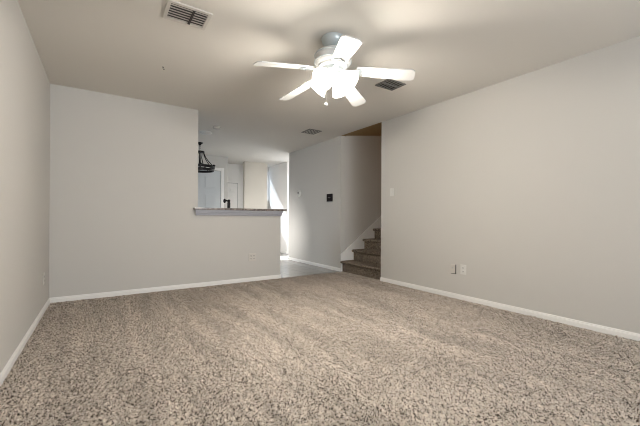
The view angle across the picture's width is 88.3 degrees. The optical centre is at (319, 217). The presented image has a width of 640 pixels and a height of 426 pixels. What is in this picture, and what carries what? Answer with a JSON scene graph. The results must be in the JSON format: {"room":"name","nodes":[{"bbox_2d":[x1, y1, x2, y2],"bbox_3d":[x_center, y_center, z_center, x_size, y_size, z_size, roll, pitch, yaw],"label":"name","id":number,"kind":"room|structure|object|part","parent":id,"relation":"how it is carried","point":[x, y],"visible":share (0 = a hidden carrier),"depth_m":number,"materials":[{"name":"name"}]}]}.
{"room":"empty living room","nodes":[
{"label":"empty living room","id":0,"kind":"room"},
{"bbox_2d":[0,0,49,372],"bbox_3d":[-2.205,-0.236,2.348,0.115,2.490,12.150,0,0,-33],"label":"wall","id":1,"kind":"structure","parent":0,"point":[24,81],"depth_m":2.38,"materials":[{"name":"grey paint"}]},
{"bbox_2d":[0,298,49,385],"bbox_3d":[-0.937,0.940,0.535,0.013,0.060,7.520,0,0,-33],"label":"baseboard","id":2,"kind":"structure","parent":1,"relation":"attached to","point":[18,350],"depth_m":2.36,"materials":[{"name":"white wood"}]},
{"bbox_2d":[49,84,280,297],"bbox_3d":[-1.848,-0.234,4.503,2.857,2.490,0.115,0,0,-33],"label":"wall","id":3,"kind":"structure","parent":0,"point":[124,170],"depth_m":4.11,"materials":[{"name":"grey paint"}]},
{"bbox_2d":[50,274,280,302],"bbox_3d":[-1.814,0.935,4.454,2.870,0.060,0.013,0,0,-33],"label":"baseboard","id":4,"kind":"structure","parent":3,"relation":"attached to","point":[212,283],"depth_m":4.25,"materials":[{"name":"white wood"}]},
{"bbox_2d":[193,207,286,215],"bbox_3d":[-1.203,-0.075,4.975,1.393,0.106,0.360,0,0,-33],"label":"bar","id":5,"kind":"object","parent":3,"relation":"on","point":[198,211],"visible":0.91,"depth_m":4.80,"materials":[{"name":"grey stone"}]},
{"bbox_3d":[-1.153,-0.060,4.856,1.320,0.076,0.066,0,0,-33],"label":"moulding","id":6,"kind":"part","parent":5,"relation":"part of","materials":[{"name":"grey"}]},
{"bbox_2d":[249,253,255,260],"bbox_3d":[-1.020,0.604,4.979,0.118,0.116,0.010,0,0,-33],"label":"wall outlet","id":7,"kind":"object","parent":3,"relation":"attached to","point":[252,256],"visible":1,"depth_m":4.98,"materials":[{"name":"grey plastic"}]},
{"bbox_2d":[198,154,227,207],"bbox_3d":[-3.596,-0.244,7.341,3.069,2.490,0.115,0,0,-33],"label":"wall","id":8,"kind":"structure","parent":0,"point":[219,161],"depth_m":8.07,"materials":[{"name":"grey paint"}]},
{"bbox_2d":[198,166,223,207],"bbox_3d":[-2.765,-0.121,7.782,1.001,2.153,0.104,0,0,-33],"label":"door","id":9,"kind":"structure","parent":8,"relation":"in","point":[210,185],"depth_m":7.90,"materials":[{"name":"grey paint"}]},
{"bbox_2d":[228,163,267,208],"bbox_3d":[-2.209,-0.236,9.386,1.740,2.490,0.100,0,0,-33],"label":"wall","id":10,"kind":"structure","parent":0,"point":[235,171],"depth_m":9.28,"materials":[{"name":"white paint"}]},
{"bbox_2d":[228,180,239,207],"bbox_3d":[-2.514,-0.027,9.088,0.641,1.968,0.104,0,0,-33],"label":"door","id":11,"kind":"structure","parent":10,"relation":"in","point":[233,186],"depth_m":9.19,"materials":[{"name":"white wood"}]},
{"bbox_2d":[243,161,266,208],"bbox_3d":[-1.760,-0.234,8.964,0.655,2.490,0.100,0,0,-33],"label":"wall","id":12,"kind":"structure","parent":0,"point":[254,174],"depth_m":8.90,"materials":[{"name":"beige paint"}]},
{"bbox_2d":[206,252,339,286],"bbox_3d":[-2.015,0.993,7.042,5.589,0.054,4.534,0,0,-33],"label":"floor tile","id":13,"kind":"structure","parent":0,"point":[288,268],"depth_m":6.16,"materials":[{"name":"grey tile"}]},
{"bbox_2d":[340,216,380,279],"bbox_3d":[1.634,0.024,6.150,2.376,1.975,1.026,0,0,-33],"label":"staircase","id":14,"kind":"structure","parent":13,"relation":"on","point":[362,257],"depth_m":5.91,"materials":[{"name":"carpet"}]},
{"bbox_3d":[1.339,-0.134,6.556,2.302,1.662,0.022,0,0,-33],"label":"cap moulding","id":15,"kind":"part","parent":14,"relation":"part of","materials":[{"name":"white wood"}]},
{"bbox_3d":[-1.372,0.512,5.255,1.230,0.916,0.600,0,0,-33],"label":"cabinet","id":16,"kind":"object","parent":13,"relation":"on","visible":0},
{"bbox_2d":[223,199,229,207],"bbox_3d":[-1.455,-0.119,5.157,0.113,0.340,0.059,0,0,-22],"label":"tap","id":17,"kind":"object","parent":16,"relation":"on","point":[224,200],"visible":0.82,"depth_m":5.15,"materials":[{"name":"black metal"}]},
{"bbox_2d":[268,162,288,253],"bbox_3d":[-1.167,-0.230,9.296,0.100,2.490,1.200,0,0,-33],"label":"wall","id":18,"kind":"structure","parent":0,"point":[278,175],"depth_m":9.03,"materials":[{"name":"white paint"}]},
{"bbox_2d":[0,271,639,425],"bbox_3d":[0.768,0.982,1.647,4.126,0.024,7.536,0,0,-33],"label":"floor","id":19,"kind":"structure","parent":0,"point":[342,348],"depth_m":2.22,"materials":[{"name":"carpet"}]},
{"bbox_2d":[18,0,639,166],"bbox_3d":[0.600,-1.698,4.196,6.789,0.467,12.150,0,0,-33],"label":"ceiling","id":20,"kind":"structure","parent":0,"point":[454,48],"depth_m":2.91,"materials":[{"name":"white paint"}]},
{"bbox_2d":[162,0,212,30],"bbox_3d":[-0.967,-1.468,2.406,0.300,0.013,0.245,0,0,-33],"label":"ceiling vent","id":21,"kind":"object","parent":20,"relation":"in","point":[175,11],"visible":1,"depth_m":2.40,"materials":[{"name":"grey metal"}]},
{"bbox_2d":[198,142,215,172],"bbox_3d":[-2.389,-1.199,6.555,0.614,0.566,0.640,0,0,-33],"label":"chandelier","id":22,"kind":"object","parent":20,"relation":"hanging from","point":[202,166],"visible":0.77,"depth_m":6.52,"materials":[{"name":"black metal"}]},
{"bbox_2d":[301,129,321,134],"bbox_3d":[-0.143,-1.464,5.653,0.250,0.010,0.270,0,0,-33],"label":"ceiling vent","id":23,"kind":"object","parent":20,"relation":"in","point":[309,131],"visible":1,"depth_m":5.65,"materials":[{"name":"grey metal"}]},
{"bbox_2d":[253,32,414,106],"bbox_3d":[0.070,-1.168,2.707,1.240,0.600,1.258,0,0,-33],"label":"ceiling fan","id":24,"kind":"object","parent":20,"relation":"hanging from","point":[332,60],"visible":1,"depth_m":2.63,"materials":[{"name":"white metal"}]},
{"bbox_3d":[-0.269,-1.156,2.510,0.460,0.089,0.138,0,0,-25],"label":"blade","id":25,"kind":"part","parent":24,"relation":"part of","materials":[{"name":"white wood"}]},
{"bbox_3d":[-0.198,-1.156,3.003,0.138,0.089,0.460,0,0,-43],"label":"blade","id":26,"kind":"part","parent":24,"relation":"part of","materials":[{"name":"white wood"}]},
{"bbox_3d":[-0.020,-1.092,2.780,0.171,0.162,0.161,0,0,-33],"label":"lamp shade","id":27,"kind":"part","parent":24,"relation":"part of","materials":[{"name":"white glass"}]},
{"bbox_3d":[0.033,-1.091,2.583,0.161,0.162,0.171,0,0,-33],"label":"lamp shade","id":28,"kind":"part","parent":24,"relation":"part of","materials":[{"name":"white glass"}]},
{"bbox_3d":[0.176,-1.091,2.833,0.161,0.162,0.171,0,0,-33],"label":"lamp shade","id":29,"kind":"part","parent":24,"relation":"part of","materials":[{"name":"white glass"}]},
{"bbox_3d":[0.177,-1.154,2.291,0.138,0.089,0.460,0,0,-7],"label":"blade","id":30,"kind":"part","parent":24,"relation":"part of","materials":[{"name":"white wood"}]},
{"bbox_3d":[0.229,-1.090,2.636,0.171,0.162,0.161,0,0,-33],"label":"lamp shade","id":31,"kind":"part","parent":24,"relation":"part of","materials":[{"name":"white glass"}]},
{"bbox_3d":[0.292,-1.153,3.088,0.138,0.089,0.460,0,0,29],"label":"blade","id":32,"kind":"part","parent":24,"relation":"part of","materials":[{"name":"white wood"}]},
{"bbox_3d":[0.524,-1.152,2.648,0.460,0.089,0.138,0,0,11],"label":"blade","id":33,"kind":"part","parent":24,"relation":"part of","materials":[{"name":"white wood"}]},
{"bbox_2d":[375,79,405,90],"bbox_3d":[0.776,-1.457,3.636,0.265,0.013,0.215,0,0,-33],"label":"ceiling vent","id":34,"kind":"object","parent":20,"relation":"in","point":[389,84],"visible":0.93,"depth_m":3.63,"materials":[{"name":"grey metal"}]},
{"bbox_2d":[346,136,381,247],"bbox_3d":[1.486,-0.795,6.735,2.504,3.650,0.115,0,0,-33],"label":"wall","id":35,"kind":"structure","parent":0,"point":[363,153],"depth_m":6.21,"materials":[{"name":"grey paint"}]},
{"bbox_2d":[289,36,639,333],"bbox_3d":[1.985,-0.262,3.600,0.115,2.590,9.620,0,0,-33],"label":"wall","id":36,"kind":"structure","parent":0,"point":[529,182],"depth_m":3.42,"materials":[{"name":"grey paint"}]},
{"bbox_2d":[288,257,339,270],"bbox_3d":[-0.183,0.945,6.754,0.013,0.060,1.975,0,0,-33],"label":"baseboard","id":37,"kind":"structure","parent":36,"relation":"attached to","point":[289,258],"depth_m":6.61,"materials":[{"name":"white wood"}]},
{"bbox_2d":[327,194,332,201],"bbox_3d":[0.180,-0.366,6.206,0.024,0.144,0.170,0,0,-33],"label":"panel","id":38,"kind":"object","parent":36,"relation":"attached to","point":[329,196],"visible":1,"depth_m":6.19,"materials":[{"name":"black plastic"}]},
{"bbox_2d":[390,188,393,195],"bbox_3d":[1.060,-0.369,4.879,0.018,0.116,0.072,0,0,-33],"label":"light switch","id":39,"kind":"object","parent":36,"relation":"attached to","point":[391,189],"visible":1,"depth_m":4.87,"materials":[{"name":"white plastic"}]},
{"bbox_2d":[451,264,455,273],"bbox_3d":[1.621,0.632,4.014,0.026,0.114,0.068,0,0,-33],"label":"cable plate","id":40,"kind":"object","parent":36,"relation":"attached to","point":[453,266],"visible":1,"depth_m":4.01,"materials":[{"name":"grey plastic"}]},
{"bbox_2d":[460,264,465,274],"bbox_3d":[1.698,0.624,3.911,0.010,0.116,0.072,0,0,-33],"label":"wall outlet","id":41,"kind":"object","parent":36,"relation":"attached to","point":[462,267],"visible":1,"depth_m":3.91,"materials":[{"name":"white plastic"}]},
{"bbox_2d":[380,277,639,340],"bbox_3d":[2.725,0.961,2.353,0.013,0.060,6.515,0,0,-33],"label":"baseboard","id":42,"kind":"structure","parent":36,"relation":"attached to","point":[581,324],"depth_m":3.29,"materials":[{"name":"white"}]}
]}

